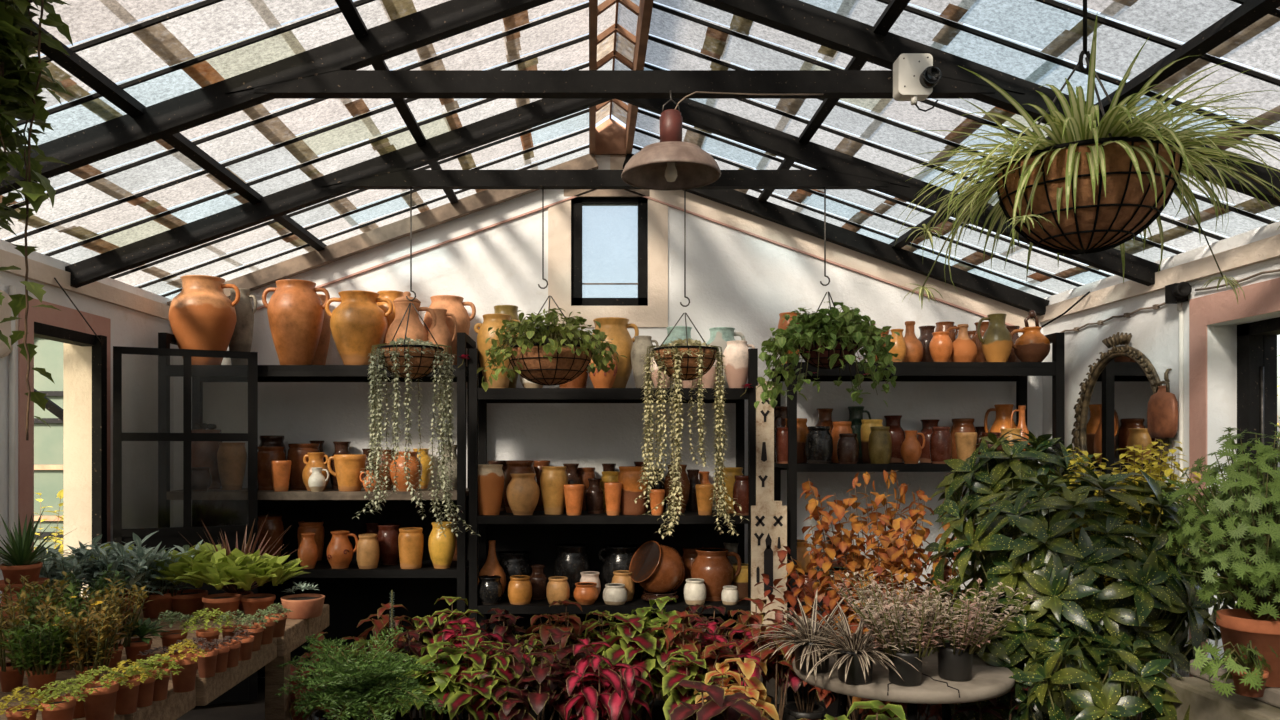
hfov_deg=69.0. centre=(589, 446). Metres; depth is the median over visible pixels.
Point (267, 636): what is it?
pot
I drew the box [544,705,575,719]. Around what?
pot
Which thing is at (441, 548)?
jar
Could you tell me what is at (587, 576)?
jar
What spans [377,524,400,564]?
jar
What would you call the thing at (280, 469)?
pot
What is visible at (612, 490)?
pot
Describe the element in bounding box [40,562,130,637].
herb pot
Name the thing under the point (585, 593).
pot
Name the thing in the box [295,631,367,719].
coleus
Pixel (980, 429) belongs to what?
jar
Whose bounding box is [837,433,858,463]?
jar
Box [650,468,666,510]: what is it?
jar
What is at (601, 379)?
vase
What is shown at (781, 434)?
jar
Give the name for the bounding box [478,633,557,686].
coleus
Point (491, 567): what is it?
flask
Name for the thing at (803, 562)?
honey jar
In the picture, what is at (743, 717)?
coleus
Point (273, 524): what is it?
jar
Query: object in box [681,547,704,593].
jar
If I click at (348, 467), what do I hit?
jug
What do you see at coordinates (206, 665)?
pot
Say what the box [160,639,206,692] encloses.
pot
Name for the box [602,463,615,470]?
jar
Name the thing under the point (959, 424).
jar
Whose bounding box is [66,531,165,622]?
pot
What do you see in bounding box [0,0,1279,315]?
ceiling
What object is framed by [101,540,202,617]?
pot
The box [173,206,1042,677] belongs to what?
wall
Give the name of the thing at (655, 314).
trim
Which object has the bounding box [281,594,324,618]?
pot
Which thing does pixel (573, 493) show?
pot
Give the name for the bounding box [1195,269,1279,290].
cable
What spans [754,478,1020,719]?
shrub
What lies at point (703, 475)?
jar
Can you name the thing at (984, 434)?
jar
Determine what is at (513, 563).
pot
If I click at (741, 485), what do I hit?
jar
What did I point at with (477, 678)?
coleus
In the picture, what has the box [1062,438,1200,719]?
shrub
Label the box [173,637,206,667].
pot
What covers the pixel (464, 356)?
flower
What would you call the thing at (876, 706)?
coleus
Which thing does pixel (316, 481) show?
jug
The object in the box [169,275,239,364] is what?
storage jar
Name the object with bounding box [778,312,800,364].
jar
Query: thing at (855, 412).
jug
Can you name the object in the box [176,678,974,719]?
floor
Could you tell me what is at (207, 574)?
pot
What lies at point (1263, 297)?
trim
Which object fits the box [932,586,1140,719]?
dark laurel
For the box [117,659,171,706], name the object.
pot
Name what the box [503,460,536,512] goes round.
storage jar
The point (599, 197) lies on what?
window
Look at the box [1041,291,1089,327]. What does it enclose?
wire
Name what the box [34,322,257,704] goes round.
door
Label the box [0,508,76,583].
pot
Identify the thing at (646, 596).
bowl
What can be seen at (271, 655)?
bench
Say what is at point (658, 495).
pot
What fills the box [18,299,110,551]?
trim
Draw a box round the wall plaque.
[0,290,17,357]
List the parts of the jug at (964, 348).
handle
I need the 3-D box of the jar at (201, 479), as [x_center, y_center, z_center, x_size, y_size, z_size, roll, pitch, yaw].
[-2.499,0.207,5.945,0.153,0.151,0.153,0,0,0]
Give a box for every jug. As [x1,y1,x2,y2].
[302,452,329,490]
[308,467,328,491]
[327,454,366,490]
[327,531,357,568]
[360,470,378,491]
[385,291,435,344]
[427,308,456,364]
[438,445,456,489]
[631,336,658,387]
[690,548,741,600]
[705,327,744,387]
[722,340,754,387]
[848,406,870,462]
[900,430,924,463]
[946,324,976,361]
[977,313,1011,361]
[984,404,1016,436]
[1006,326,1020,361]
[1010,310,1049,361]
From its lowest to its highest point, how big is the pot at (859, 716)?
0.170 m
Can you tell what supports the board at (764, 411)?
on the floor
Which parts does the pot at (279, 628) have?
pot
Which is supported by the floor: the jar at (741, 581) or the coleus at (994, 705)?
the coleus at (994, 705)
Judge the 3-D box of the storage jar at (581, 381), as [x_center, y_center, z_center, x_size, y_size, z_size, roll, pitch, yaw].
[-0.115,-0.532,6.274,0.209,0.319,0.209,0,0,6]
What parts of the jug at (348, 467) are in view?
handle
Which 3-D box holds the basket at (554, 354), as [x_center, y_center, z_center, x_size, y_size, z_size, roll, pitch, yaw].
[-0.223,-0.568,5.143,0.763,0.540,0.777,0,0,-36]
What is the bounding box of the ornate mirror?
[1071,332,1168,515]
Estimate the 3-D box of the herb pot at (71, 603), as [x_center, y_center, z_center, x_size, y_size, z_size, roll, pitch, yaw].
[-1.782,0.599,3.146,0.257,0.294,0.271,0,0,0]
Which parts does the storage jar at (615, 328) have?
handle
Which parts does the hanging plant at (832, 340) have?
wire frame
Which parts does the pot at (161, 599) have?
pot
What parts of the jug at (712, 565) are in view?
handle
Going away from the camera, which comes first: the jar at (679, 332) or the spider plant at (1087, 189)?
the spider plant at (1087, 189)
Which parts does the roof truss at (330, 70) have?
gusset plate, gusset plate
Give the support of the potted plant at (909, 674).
on the table at (987, 681)
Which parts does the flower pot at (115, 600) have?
pot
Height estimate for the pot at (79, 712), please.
0.115 m
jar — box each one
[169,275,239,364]
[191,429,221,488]
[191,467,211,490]
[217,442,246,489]
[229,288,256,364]
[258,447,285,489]
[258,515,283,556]
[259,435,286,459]
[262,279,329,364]
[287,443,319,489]
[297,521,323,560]
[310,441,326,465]
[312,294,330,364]
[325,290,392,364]
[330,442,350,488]
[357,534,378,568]
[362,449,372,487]
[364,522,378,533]
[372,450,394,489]
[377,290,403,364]
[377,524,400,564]
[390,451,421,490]
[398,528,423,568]
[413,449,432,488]
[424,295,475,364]
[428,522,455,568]
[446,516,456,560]
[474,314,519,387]
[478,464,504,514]
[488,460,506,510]
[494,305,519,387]
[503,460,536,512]
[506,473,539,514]
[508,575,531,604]
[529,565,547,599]
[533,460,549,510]
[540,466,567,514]
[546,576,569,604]
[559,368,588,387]
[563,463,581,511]
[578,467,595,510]
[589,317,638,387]
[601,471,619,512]
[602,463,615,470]
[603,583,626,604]
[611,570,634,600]
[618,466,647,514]
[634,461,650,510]
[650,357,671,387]
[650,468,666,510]
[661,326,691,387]
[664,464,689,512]
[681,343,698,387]
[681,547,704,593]
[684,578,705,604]
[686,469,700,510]
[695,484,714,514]
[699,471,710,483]
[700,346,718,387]
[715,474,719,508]
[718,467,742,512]
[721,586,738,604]
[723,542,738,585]
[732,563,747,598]
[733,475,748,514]
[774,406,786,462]
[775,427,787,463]
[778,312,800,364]
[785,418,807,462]
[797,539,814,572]
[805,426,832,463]
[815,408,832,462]
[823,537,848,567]
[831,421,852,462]
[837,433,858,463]
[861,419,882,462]
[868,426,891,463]
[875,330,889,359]
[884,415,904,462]
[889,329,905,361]
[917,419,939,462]
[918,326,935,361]
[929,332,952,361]
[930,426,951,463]
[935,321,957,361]
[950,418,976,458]
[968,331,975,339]
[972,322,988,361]
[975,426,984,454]
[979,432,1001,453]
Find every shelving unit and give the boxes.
[158,333,475,676]
[469,348,757,691]
[772,333,1064,700]
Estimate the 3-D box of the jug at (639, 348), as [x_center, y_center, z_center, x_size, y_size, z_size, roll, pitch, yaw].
[0.344,-0.544,6.037,0.161,0.345,0.161,0,0,42]
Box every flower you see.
[458,354,469,367]
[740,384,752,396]
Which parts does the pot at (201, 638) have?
pot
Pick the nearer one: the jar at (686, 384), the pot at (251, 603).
the pot at (251, 603)
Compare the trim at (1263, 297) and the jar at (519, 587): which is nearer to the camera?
the trim at (1263, 297)
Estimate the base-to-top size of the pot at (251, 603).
0.292 m
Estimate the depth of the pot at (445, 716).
5.21 m
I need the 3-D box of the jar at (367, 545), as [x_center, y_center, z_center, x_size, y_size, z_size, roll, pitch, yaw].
[-1.418,0.666,5.939,0.142,0.214,0.142,0,0,6]
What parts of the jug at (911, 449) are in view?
handle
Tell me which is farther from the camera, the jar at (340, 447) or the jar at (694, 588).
the jar at (340, 447)
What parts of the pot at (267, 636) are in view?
pot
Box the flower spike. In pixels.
[389,590,394,709]
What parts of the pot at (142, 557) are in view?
pot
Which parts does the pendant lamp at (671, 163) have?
lamp shade, bulb, flex cord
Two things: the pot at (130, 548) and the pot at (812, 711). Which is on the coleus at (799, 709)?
the pot at (812, 711)
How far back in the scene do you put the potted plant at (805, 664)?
3.46 m
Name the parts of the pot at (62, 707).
pot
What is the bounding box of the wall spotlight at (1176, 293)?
[1165,282,1191,310]
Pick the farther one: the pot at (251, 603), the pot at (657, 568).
the pot at (657, 568)
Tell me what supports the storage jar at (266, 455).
on the shelving unit at (352, 594)
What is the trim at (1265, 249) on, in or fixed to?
attached to the wall at (1155, 332)
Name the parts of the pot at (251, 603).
pot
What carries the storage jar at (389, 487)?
on the shelving unit at (352, 594)
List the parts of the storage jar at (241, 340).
handle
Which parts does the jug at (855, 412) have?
handle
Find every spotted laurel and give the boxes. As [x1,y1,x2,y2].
[917,463,1242,719]
[928,429,1110,712]
[1008,633,1189,719]
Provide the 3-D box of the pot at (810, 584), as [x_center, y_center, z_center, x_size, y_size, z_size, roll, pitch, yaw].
[1.386,0.894,5.940,0.155,0.171,0.155,0,0,0]
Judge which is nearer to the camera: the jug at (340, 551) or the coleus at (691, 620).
the coleus at (691, 620)
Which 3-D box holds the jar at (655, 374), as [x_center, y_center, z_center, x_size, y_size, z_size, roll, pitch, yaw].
[0.459,-0.494,5.930,0.153,0.243,0.153,0,0,-28]
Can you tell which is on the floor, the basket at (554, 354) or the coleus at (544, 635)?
the coleus at (544, 635)
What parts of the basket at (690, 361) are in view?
chain, wire frame, chain, chain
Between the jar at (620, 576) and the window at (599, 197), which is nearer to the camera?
the jar at (620, 576)
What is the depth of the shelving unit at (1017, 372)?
5.86 m
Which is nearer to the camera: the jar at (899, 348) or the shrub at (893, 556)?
the shrub at (893, 556)
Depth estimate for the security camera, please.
3.69 m
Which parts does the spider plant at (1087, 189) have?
chain, wire frame, chain, chain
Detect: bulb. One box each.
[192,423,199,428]
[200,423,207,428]
[209,424,216,428]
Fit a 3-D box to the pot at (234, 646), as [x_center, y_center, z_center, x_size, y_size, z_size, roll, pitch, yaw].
[-1.228,0.695,3.165,0.088,0.102,0.078,0,0,-17]
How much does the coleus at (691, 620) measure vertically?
0.692 m
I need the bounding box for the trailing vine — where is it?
[0,0,76,439]
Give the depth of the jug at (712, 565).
6.00 m
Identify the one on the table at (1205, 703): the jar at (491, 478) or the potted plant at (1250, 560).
the potted plant at (1250, 560)
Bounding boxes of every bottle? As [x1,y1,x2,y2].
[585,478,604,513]
[903,321,922,361]
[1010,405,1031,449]
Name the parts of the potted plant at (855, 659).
pot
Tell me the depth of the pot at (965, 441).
5.89 m
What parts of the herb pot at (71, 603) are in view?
pot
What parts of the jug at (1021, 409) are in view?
handle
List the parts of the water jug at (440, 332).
handle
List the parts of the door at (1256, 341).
bolt rod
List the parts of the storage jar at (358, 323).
handle, handle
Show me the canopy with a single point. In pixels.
(50, 406)
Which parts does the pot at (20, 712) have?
pot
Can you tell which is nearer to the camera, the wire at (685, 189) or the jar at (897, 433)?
the wire at (685, 189)
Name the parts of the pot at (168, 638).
pot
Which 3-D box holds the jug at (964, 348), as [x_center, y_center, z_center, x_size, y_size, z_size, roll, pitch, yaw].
[2.396,-0.661,5.974,0.169,0.251,0.169,0,0,-44]
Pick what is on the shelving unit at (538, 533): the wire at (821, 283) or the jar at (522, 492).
the jar at (522, 492)
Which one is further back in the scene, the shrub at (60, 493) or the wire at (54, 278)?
the shrub at (60, 493)
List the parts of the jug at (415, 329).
lid, handle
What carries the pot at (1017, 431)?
on the shelving unit at (1017, 372)
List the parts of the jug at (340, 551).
handle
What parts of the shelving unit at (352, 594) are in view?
post, rail, post, shelf, shelf, shelf, panel, shelf, post, rail, post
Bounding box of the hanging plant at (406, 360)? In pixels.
[352,303,479,536]
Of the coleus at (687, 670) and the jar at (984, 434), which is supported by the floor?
the coleus at (687, 670)
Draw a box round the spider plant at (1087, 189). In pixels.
[890,12,1279,306]
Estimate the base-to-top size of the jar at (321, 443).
0.326 m
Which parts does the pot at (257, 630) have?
pot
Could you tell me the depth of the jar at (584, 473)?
6.30 m
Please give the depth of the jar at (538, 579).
6.08 m
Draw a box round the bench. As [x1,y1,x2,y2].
[0,604,328,719]
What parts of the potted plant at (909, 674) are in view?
pot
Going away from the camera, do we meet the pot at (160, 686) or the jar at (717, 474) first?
the pot at (160, 686)
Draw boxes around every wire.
[54,278,102,343]
[406,188,415,300]
[538,188,547,288]
[680,189,689,306]
[820,188,829,285]
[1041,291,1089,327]
[1078,0,1090,72]
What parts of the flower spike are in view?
stem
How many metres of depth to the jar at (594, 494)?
6.04 m
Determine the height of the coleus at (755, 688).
0.682 m
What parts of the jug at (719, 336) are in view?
handle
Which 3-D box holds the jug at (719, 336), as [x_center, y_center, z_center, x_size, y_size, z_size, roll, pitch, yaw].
[0.894,-0.587,6.301,0.259,0.430,0.259,0,0,39]
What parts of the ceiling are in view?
ridge vent pane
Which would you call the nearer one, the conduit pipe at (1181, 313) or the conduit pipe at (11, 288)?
the conduit pipe at (11, 288)
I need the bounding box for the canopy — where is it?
[34,389,62,420]
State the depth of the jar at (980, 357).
6.20 m
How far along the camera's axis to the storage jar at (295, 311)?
5.92 m
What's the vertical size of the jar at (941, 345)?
0.193 m
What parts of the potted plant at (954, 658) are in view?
pot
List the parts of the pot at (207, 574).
pot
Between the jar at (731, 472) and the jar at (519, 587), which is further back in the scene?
the jar at (731, 472)
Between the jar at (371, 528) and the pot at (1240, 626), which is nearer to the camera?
the pot at (1240, 626)
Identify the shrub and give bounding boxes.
[34,489,62,554]
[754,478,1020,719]
[852,470,914,581]
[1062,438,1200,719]
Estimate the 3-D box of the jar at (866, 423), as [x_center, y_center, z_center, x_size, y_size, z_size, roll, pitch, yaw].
[1.859,-0.037,6.130,0.144,0.287,0.144,0,0,-17]
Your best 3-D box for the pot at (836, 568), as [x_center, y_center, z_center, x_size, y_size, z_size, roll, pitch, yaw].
[1.568,0.880,5.975,0.206,0.198,0.206,0,0,45]
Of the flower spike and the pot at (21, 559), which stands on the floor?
the flower spike
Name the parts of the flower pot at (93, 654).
pot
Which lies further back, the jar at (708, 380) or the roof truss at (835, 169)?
the jar at (708, 380)
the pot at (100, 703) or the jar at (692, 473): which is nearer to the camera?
the pot at (100, 703)
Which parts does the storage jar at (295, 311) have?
handle, handle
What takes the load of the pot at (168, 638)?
on the bench
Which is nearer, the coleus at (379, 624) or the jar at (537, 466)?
the coleus at (379, 624)
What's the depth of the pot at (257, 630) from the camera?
3.40 m
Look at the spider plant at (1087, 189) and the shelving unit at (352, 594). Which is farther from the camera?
the shelving unit at (352, 594)
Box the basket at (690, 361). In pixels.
[634,313,747,538]
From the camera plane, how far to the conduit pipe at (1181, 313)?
4.91 m
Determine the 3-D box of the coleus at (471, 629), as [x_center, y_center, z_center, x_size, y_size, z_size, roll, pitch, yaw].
[-0.614,1.257,4.941,0.477,0.684,0.421,0,0,9]
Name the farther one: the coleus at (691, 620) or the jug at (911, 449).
the jug at (911, 449)
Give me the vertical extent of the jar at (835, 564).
0.362 m
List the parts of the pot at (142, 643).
pot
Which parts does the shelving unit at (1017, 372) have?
post, post, shelf, shelf, shelf, shelf, post, rail, post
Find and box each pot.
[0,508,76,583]
[0,571,70,659]
[0,590,41,644]
[0,590,55,691]
[0,685,52,719]
[1,613,90,695]
[14,581,107,669]
[25,680,87,719]
[35,541,124,610]
[36,596,127,688]
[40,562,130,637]
[51,674,94,718]
[63,544,133,590]
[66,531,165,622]
[73,665,125,719]
[79,578,151,669]
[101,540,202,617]
[102,659,153,714]
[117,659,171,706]
[119,618,169,663]
[136,654,183,700]
[137,542,221,615]
[138,646,178,678]
[150,610,200,654]
[152,548,276,619]
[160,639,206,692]
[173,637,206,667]
[179,608,233,645]
[194,642,221,677]
[208,639,228,672]
[214,549,308,617]
[214,610,251,640]
[219,636,241,667]
[232,629,253,660]
[233,614,266,651]
[238,591,252,610]
[249,609,279,644]
[261,603,292,637]
[270,460,290,491]
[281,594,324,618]
[314,711,353,719]
[386,703,414,719]
[431,704,448,719]
[449,710,490,719]
[478,575,502,604]
[496,550,531,595]
[520,376,543,387]
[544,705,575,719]
[553,543,590,596]
[563,484,584,515]
[573,582,598,604]
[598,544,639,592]
[604,482,621,515]
[629,540,684,592]
[639,694,667,719]
[649,489,664,514]
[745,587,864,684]
[761,695,774,709]
[765,714,795,719]
[785,702,825,719]
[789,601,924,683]
[798,572,818,601]
[817,567,845,596]
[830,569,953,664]
[834,713,861,719]
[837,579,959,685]
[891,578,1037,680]
[955,432,976,460]
[1000,428,1021,460]
[1216,609,1279,686]
[1230,668,1268,696]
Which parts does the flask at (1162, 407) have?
handle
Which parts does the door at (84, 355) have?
frame, frame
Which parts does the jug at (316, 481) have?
handle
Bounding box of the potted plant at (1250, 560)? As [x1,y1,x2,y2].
[1165,417,1279,686]
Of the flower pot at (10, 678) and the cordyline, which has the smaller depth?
the flower pot at (10, 678)
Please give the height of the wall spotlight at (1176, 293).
0.140 m
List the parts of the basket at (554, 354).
chain, wire frame, chain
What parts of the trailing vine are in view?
stem, stem, stem, stem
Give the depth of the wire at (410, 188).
5.15 m
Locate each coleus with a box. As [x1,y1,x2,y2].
[289,655,346,719]
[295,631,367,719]
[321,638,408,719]
[357,603,438,719]
[371,641,470,719]
[389,628,454,719]
[406,596,480,719]
[421,633,518,719]
[433,616,507,719]
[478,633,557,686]
[479,608,540,719]
[484,646,575,719]
[525,600,602,719]
[532,627,594,719]
[558,638,654,719]
[568,610,638,710]
[601,613,681,719]
[619,596,690,719]
[649,611,743,689]
[660,649,733,719]
[664,604,741,672]
[669,679,760,719]
[692,621,768,694]
[694,658,778,719]
[719,597,789,709]
[732,609,795,719]
[740,710,820,719]
[767,622,825,719]
[798,678,865,719]
[824,700,905,719]
[951,687,1036,719]
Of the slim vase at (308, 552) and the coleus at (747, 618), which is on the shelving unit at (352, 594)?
the slim vase at (308, 552)
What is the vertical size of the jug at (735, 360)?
0.304 m
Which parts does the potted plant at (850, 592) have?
pot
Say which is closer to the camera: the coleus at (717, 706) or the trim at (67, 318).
the coleus at (717, 706)
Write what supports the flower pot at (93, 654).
on the bench
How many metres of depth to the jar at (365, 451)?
6.34 m
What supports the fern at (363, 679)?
on the floor
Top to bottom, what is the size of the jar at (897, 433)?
0.320 m
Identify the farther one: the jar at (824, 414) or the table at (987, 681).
the jar at (824, 414)
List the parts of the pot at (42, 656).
pot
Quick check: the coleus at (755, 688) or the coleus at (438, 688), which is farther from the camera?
the coleus at (438, 688)
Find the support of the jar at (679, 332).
on the shelving unit at (538, 533)
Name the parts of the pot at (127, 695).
pot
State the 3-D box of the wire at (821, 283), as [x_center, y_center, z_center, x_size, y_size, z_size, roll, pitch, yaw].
[1.301,-1.171,5.150,0.058,0.558,0.009,0,0,0]
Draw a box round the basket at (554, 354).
[477,296,626,391]
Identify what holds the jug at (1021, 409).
on the shelving unit at (1017, 372)
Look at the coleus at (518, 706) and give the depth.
4.35 m
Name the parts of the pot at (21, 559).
pot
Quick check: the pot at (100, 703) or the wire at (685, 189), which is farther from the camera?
the wire at (685, 189)
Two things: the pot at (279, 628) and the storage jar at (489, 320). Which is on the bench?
the pot at (279, 628)
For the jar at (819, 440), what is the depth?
5.89 m
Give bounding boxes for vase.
[298,533,317,568]
[589,345,616,387]
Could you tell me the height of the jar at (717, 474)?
0.251 m
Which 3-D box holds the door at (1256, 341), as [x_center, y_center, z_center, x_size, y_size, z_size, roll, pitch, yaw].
[3.365,0.490,4.225,0.150,2.220,1.010,0,0,0]
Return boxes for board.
[751,501,786,703]
[756,381,773,500]
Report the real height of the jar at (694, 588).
0.154 m
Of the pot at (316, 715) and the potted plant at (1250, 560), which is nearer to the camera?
the potted plant at (1250, 560)
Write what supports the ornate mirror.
attached to the wall at (1155, 332)
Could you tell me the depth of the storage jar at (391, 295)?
6.22 m
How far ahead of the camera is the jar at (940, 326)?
6.32 m
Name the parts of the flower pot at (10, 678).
pot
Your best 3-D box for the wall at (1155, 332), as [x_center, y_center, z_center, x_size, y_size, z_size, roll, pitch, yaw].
[3.290,0.285,2.475,0.300,2.629,7.950,0,0,0]
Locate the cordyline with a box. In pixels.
[171,514,300,610]
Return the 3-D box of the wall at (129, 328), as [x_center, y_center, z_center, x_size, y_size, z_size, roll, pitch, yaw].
[-2.990,0.291,2.475,0.200,2.618,7.950,0,0,0]
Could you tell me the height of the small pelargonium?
0.162 m
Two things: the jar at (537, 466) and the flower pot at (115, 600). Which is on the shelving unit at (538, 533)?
the jar at (537, 466)
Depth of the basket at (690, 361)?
5.08 m
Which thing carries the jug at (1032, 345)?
on the shelving unit at (1017, 372)
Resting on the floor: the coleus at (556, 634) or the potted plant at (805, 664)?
the coleus at (556, 634)
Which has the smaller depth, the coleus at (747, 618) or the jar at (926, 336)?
the coleus at (747, 618)
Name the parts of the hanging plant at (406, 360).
chain, chain, wire frame, chain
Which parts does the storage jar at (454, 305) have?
handle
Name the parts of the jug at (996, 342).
handle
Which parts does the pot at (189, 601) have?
pot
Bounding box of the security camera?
[893,53,941,111]
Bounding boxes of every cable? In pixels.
[1060,302,1164,332]
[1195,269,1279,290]
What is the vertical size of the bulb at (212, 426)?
0.038 m
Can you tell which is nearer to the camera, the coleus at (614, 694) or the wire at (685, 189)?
the coleus at (614, 694)
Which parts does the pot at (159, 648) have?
pot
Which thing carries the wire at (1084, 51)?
hanging from the ceiling
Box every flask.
[478,540,505,599]
[1147,368,1178,438]
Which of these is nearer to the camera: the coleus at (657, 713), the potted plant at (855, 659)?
the potted plant at (855, 659)
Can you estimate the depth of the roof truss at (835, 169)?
5.12 m
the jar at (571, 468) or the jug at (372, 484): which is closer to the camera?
the jug at (372, 484)
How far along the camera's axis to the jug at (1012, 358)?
6.29 m
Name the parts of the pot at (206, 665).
pot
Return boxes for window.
[34,337,62,559]
[564,189,649,305]
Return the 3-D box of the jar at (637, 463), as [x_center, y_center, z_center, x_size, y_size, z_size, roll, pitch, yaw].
[0.345,0.266,6.301,0.136,0.334,0.136,0,0,23]
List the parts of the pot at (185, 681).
pot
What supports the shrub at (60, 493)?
on the terrain
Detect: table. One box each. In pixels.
[793,644,1014,719]
[1166,659,1279,719]
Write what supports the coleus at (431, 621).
on the floor
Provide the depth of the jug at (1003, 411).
6.24 m
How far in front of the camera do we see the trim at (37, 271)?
5.28 m
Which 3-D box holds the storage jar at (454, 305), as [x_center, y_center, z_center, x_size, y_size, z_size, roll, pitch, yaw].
[-0.964,-0.762,6.268,0.310,0.490,0.310,0,0,39]
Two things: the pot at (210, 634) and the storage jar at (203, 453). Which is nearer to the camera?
the pot at (210, 634)
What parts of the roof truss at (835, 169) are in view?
gusset plate, gusset plate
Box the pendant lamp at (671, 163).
[621,90,822,190]
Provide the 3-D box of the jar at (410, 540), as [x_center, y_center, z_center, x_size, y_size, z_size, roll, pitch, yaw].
[-1.145,0.647,5.948,0.159,0.252,0.159,0,0,-39]
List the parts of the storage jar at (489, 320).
handle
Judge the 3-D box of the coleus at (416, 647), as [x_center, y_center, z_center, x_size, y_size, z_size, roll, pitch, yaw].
[-0.894,1.271,4.808,0.412,0.655,0.410,0,0,9]
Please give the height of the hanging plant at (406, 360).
1.298 m
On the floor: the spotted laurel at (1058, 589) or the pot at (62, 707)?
the spotted laurel at (1058, 589)
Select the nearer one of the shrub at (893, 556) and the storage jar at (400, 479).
the shrub at (893, 556)
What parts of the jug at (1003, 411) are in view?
handle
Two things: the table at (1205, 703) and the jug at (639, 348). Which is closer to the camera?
the table at (1205, 703)
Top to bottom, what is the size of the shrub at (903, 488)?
1.485 m
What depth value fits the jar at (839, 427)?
6.08 m
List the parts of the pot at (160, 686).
pot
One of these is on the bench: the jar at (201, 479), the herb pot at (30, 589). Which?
the herb pot at (30, 589)
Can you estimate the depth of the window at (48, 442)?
8.60 m
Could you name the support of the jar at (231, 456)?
on the shelving unit at (352, 594)
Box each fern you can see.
[275,626,448,719]
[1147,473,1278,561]
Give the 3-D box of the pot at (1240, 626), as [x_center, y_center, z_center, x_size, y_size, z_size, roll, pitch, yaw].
[2.050,0.613,2.840,0.230,0.200,0.230,0,0,0]
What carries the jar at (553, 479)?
on the shelving unit at (538, 533)
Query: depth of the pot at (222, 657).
3.08 m
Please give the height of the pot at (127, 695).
0.147 m
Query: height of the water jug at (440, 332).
0.374 m
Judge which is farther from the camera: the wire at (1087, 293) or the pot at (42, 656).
the wire at (1087, 293)
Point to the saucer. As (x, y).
(41, 580)
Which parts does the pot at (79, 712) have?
pot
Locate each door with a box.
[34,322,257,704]
[1237,317,1279,607]
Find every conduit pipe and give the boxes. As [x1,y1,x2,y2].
[9,285,14,553]
[1179,311,1183,676]
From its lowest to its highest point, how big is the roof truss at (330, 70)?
1.163 m
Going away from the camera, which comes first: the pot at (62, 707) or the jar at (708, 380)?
the pot at (62, 707)
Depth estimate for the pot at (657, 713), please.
5.26 m
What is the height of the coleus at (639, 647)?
0.746 m
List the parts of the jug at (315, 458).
handle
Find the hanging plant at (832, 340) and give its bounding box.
[754,291,900,408]
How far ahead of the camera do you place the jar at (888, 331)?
6.29 m
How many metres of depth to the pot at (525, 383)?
6.07 m
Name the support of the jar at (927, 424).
on the shelving unit at (1017, 372)
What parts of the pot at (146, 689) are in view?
pot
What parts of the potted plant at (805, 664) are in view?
pot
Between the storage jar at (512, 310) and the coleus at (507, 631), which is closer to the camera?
the coleus at (507, 631)
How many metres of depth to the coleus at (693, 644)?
4.73 m
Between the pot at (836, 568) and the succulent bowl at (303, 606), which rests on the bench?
the succulent bowl at (303, 606)
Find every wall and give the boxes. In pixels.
[0,239,172,602]
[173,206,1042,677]
[1043,221,1279,719]
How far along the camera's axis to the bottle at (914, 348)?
6.07 m
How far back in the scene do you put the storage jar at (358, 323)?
5.92 m
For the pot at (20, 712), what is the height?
0.133 m
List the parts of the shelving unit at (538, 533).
post, post, panel, shelf, shelf, shelf, shelf, post, post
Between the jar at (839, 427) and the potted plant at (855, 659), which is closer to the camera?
the potted plant at (855, 659)
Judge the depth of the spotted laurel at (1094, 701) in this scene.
3.11 m
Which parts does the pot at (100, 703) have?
pot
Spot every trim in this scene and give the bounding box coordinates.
[0,249,169,320]
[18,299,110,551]
[250,155,609,309]
[548,199,667,326]
[610,155,1039,328]
[1040,234,1279,321]
[1189,277,1279,676]
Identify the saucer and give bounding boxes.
[0,577,48,591]
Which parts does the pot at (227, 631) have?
pot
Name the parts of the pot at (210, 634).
pot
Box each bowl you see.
[281,581,324,618]
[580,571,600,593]
[641,591,678,603]
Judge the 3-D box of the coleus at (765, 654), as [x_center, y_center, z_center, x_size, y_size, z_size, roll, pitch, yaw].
[0.950,1.227,4.910,0.477,0.744,0.417,0,0,8]
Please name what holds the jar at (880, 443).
on the shelving unit at (1017, 372)
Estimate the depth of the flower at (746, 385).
5.82 m
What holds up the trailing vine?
hanging from the ceiling
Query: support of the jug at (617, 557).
on the shelving unit at (538, 533)
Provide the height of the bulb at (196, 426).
0.043 m
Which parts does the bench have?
leg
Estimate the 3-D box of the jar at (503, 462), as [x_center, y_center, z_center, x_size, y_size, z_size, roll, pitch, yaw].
[-0.620,0.263,6.339,0.180,0.341,0.180,0,0,0]
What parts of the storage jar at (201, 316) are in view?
handle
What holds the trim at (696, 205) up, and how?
attached to the wall at (743, 282)
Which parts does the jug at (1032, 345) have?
handle, figured handle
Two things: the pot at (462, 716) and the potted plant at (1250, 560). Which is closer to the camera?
the potted plant at (1250, 560)
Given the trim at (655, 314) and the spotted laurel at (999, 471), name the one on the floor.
the spotted laurel at (999, 471)
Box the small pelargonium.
[1189,640,1279,696]
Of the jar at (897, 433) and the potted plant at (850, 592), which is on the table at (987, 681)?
the potted plant at (850, 592)
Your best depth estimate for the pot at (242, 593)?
4.23 m
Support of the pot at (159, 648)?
on the bench
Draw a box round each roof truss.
[0,0,1279,206]
[65,99,1159,287]
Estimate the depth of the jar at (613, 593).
5.87 m
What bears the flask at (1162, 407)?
hanging from the wall at (1155, 332)
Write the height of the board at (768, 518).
1.264 m
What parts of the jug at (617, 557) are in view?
handle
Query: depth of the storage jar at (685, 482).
6.08 m
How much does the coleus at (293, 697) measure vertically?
0.540 m
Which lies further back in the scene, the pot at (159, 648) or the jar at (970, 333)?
the jar at (970, 333)

